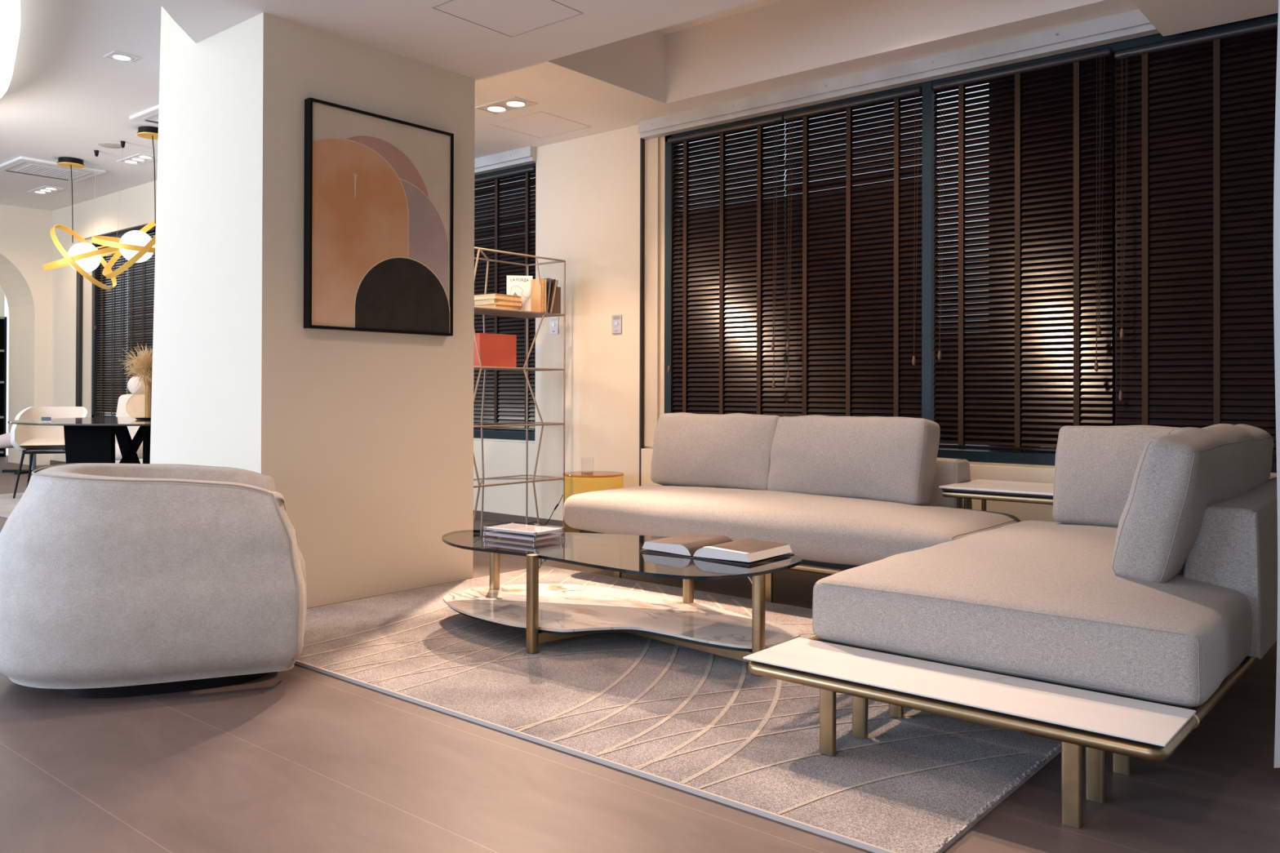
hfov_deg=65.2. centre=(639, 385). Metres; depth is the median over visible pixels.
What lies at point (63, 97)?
ceiling
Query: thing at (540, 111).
trim
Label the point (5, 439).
cushion
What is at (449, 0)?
trim
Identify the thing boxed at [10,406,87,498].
dining chair
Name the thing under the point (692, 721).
area rug
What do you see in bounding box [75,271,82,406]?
trim
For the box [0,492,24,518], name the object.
area rug
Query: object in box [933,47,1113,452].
blind
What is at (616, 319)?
wall switch
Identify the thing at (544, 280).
book
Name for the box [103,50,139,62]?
recessed light
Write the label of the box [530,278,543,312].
book
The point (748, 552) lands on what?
open book
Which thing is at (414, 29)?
ceiling
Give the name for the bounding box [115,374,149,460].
lounge chair
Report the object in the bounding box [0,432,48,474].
stool
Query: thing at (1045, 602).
seat cushion
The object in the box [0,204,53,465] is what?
wall
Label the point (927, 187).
window
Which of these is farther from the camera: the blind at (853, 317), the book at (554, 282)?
the book at (554, 282)
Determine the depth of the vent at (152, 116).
8.28 m
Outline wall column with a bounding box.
[150,6,475,608]
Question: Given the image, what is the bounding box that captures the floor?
[0,455,1279,852]
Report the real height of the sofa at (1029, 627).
0.644 m
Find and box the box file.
[473,333,516,367]
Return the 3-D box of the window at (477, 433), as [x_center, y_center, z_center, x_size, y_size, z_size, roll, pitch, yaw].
[-1.323,-0.649,7.621,1.565,2.085,0.168,0,0,40]
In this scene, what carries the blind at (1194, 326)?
attached to the window at (927, 187)
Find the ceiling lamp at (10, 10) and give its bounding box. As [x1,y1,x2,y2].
[0,0,20,98]
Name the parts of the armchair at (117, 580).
seat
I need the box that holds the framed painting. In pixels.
[303,97,453,336]
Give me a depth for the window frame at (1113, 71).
5.13 m
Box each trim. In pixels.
[49,460,579,532]
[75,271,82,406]
[82,237,106,417]
[431,0,582,36]
[490,111,590,137]
[639,137,644,486]
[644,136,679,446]
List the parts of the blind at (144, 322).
head rail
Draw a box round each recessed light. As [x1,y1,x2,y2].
[27,185,63,194]
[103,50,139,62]
[116,153,157,164]
[475,96,537,115]
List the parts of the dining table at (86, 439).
leg, leg, leg, leg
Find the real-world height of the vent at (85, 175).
0.002 m
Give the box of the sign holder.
[40,417,53,421]
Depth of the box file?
6.37 m
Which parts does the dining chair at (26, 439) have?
leg, leg, frame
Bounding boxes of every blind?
[93,233,128,415]
[126,226,155,394]
[473,165,535,431]
[667,114,786,417]
[783,86,922,417]
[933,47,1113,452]
[1114,17,1278,461]
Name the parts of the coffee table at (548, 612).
leg, leg, glass, leg, leg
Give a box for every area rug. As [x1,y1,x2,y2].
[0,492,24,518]
[294,565,1061,852]
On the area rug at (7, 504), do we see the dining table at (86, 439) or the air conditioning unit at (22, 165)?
the dining table at (86, 439)
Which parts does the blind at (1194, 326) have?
pull cord, pull cord, head rail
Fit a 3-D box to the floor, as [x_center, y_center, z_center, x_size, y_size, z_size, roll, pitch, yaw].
[-4.653,1.018,4.951,19.500,0.100,9.000,0,0,40]
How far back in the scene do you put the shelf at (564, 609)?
3.81 m
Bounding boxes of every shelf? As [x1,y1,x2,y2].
[443,583,800,648]
[742,637,1195,746]
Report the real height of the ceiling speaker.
0.009 m
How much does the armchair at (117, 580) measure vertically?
0.689 m
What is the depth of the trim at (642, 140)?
6.47 m
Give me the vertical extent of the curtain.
2.510 m
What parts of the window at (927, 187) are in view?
curtain rail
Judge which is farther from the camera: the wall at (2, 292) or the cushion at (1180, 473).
the wall at (2, 292)
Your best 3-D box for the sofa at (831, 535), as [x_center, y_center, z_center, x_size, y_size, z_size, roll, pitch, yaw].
[0.720,0.660,4.895,2.205,0.644,1.047,0,0,40]
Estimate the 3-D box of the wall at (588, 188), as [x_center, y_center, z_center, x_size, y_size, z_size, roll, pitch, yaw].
[-1.714,-0.654,8.061,16.200,3.300,0.220,0,0,40]
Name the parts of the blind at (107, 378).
rail, head rail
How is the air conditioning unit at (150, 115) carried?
attached to the ceiling at (63, 97)
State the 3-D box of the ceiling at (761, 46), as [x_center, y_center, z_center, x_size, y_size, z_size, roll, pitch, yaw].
[-0.430,-2.007,5.933,6.110,0.615,1.700,0,0,40]
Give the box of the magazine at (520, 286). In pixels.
[506,275,532,311]
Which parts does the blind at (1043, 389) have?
pull cord, rail, head rail, pull cord, pull cord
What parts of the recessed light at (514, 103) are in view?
bulb, bulb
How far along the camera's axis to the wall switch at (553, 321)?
6.96 m
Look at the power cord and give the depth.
6.88 m
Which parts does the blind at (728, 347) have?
pull cord, head rail, pull cord, pull cord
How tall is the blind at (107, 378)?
2.098 m
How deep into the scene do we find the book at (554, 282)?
6.64 m
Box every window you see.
[91,225,155,417]
[473,146,536,440]
[637,8,1278,472]
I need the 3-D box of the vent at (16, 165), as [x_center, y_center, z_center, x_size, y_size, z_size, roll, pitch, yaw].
[-6.320,-2.224,10.125,0.600,0.002,0.040,0,0,40]
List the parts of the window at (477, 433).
curtain rail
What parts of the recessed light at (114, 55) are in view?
bulb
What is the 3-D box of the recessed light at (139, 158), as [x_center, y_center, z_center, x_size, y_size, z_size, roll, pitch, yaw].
[-4.979,-2.247,9.932,0.520,0.011,0.200,0,0,40]
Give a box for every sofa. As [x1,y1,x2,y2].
[563,457,1020,602]
[742,472,1277,828]
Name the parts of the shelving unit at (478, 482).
shelf plate, shelf plate, shelf plate, shelf plate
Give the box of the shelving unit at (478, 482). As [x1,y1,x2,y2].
[473,246,565,534]
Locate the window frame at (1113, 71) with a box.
[473,32,1277,462]
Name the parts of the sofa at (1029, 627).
rail, leg, leg, leg, shelf rail, board, leg, leg, leg, rail, backrest, backrest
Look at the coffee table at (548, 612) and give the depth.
3.72 m
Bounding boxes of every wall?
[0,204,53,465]
[0,284,4,316]
[51,124,1056,521]
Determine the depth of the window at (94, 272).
12.07 m
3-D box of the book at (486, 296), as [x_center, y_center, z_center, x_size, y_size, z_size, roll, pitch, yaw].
[-0.922,-0.567,6.489,0.198,0.034,0.240,0,0,37]
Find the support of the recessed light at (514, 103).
in the ceiling at (761, 46)
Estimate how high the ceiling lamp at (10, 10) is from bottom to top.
0.150 m
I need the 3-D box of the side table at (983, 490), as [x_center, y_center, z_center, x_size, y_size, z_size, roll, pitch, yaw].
[1.772,0.719,4.505,0.690,0.526,0.475,0,0,40]
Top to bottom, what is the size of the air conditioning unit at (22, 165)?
0.036 m
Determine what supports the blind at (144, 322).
attached to the window at (94, 272)
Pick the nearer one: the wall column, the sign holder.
the wall column
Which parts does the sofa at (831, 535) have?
leg, leg, rail, board, leg, backrest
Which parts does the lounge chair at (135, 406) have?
seat, backrest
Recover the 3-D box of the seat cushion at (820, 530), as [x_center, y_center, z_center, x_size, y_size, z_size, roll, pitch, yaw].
[0.647,0.652,4.808,2.205,0.275,0.818,0,0,40]
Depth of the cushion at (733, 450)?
5.22 m
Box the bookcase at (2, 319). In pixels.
[0,316,6,457]
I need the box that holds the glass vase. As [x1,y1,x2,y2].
[125,380,151,419]
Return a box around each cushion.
[0,432,13,448]
[563,484,1020,565]
[650,412,780,490]
[767,414,940,505]
[813,520,1252,706]
[1052,425,1180,527]
[1111,423,1273,582]
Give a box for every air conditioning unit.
[0,155,106,182]
[129,104,159,124]
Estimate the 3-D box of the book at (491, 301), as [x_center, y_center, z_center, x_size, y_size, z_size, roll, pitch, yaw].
[-0.919,-0.533,6.489,0.200,0.033,0.240,0,0,41]
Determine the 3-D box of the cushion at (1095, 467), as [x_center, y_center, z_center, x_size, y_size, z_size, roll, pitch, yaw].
[1.909,0.365,3.948,0.507,0.422,0.265,0,0,42]
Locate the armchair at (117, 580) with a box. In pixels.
[0,462,306,698]
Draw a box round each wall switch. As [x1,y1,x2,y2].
[549,316,558,334]
[612,314,622,333]
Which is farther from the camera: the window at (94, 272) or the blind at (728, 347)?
the window at (94, 272)
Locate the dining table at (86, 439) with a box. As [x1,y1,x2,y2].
[7,416,151,463]
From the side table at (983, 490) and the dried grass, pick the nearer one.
the side table at (983, 490)
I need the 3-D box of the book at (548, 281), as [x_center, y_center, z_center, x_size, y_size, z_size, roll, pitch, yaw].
[-0.666,-0.596,6.666,0.170,0.236,0.052,0,0,40]
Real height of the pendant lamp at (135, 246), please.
1.325 m
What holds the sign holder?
on the dining table at (86, 439)
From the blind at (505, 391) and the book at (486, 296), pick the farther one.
the blind at (505, 391)
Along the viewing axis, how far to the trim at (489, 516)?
7.19 m
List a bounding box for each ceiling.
[0,0,161,210]
[155,0,1278,81]
[474,0,1138,158]
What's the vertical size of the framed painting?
1.000 m
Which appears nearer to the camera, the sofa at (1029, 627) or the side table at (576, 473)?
the sofa at (1029, 627)
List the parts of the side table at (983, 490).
leg, leg, frame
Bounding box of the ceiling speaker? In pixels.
[97,142,122,148]
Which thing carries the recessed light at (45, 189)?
in the ceiling at (63, 97)
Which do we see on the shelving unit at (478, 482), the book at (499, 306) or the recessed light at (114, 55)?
the book at (499, 306)
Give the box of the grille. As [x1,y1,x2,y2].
[15,164,83,178]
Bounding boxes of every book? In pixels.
[474,293,520,301]
[474,298,522,306]
[474,304,521,310]
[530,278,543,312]
[541,277,551,312]
[543,279,546,312]
[548,279,558,314]
[640,533,794,565]
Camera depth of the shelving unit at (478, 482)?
6.64 m
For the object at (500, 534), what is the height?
0.021 m
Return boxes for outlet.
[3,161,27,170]
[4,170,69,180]
[27,161,93,172]
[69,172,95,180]
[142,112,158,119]
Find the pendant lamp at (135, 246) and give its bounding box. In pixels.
[41,125,158,289]
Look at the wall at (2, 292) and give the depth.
14.58 m
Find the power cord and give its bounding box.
[524,493,563,525]
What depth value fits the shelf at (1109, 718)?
2.43 m
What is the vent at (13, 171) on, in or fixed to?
attached to the air conditioning unit at (22, 165)
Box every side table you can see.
[562,471,623,542]
[938,479,1053,511]
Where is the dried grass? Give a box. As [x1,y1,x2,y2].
[122,343,152,417]
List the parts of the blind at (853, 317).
pull cord, pull cord, head rail, pull cord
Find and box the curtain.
[1273,0,1279,768]
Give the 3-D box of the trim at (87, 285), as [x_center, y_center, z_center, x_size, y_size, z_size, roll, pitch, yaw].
[-6.680,-0.692,12.248,0.250,2.200,0.165,0,0,40]
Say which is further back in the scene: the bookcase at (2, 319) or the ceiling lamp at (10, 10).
the bookcase at (2, 319)
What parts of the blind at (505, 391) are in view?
rail, head rail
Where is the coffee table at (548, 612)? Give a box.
[441,529,801,675]
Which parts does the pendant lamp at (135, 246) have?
canopy plate, globe, globe, canopy plate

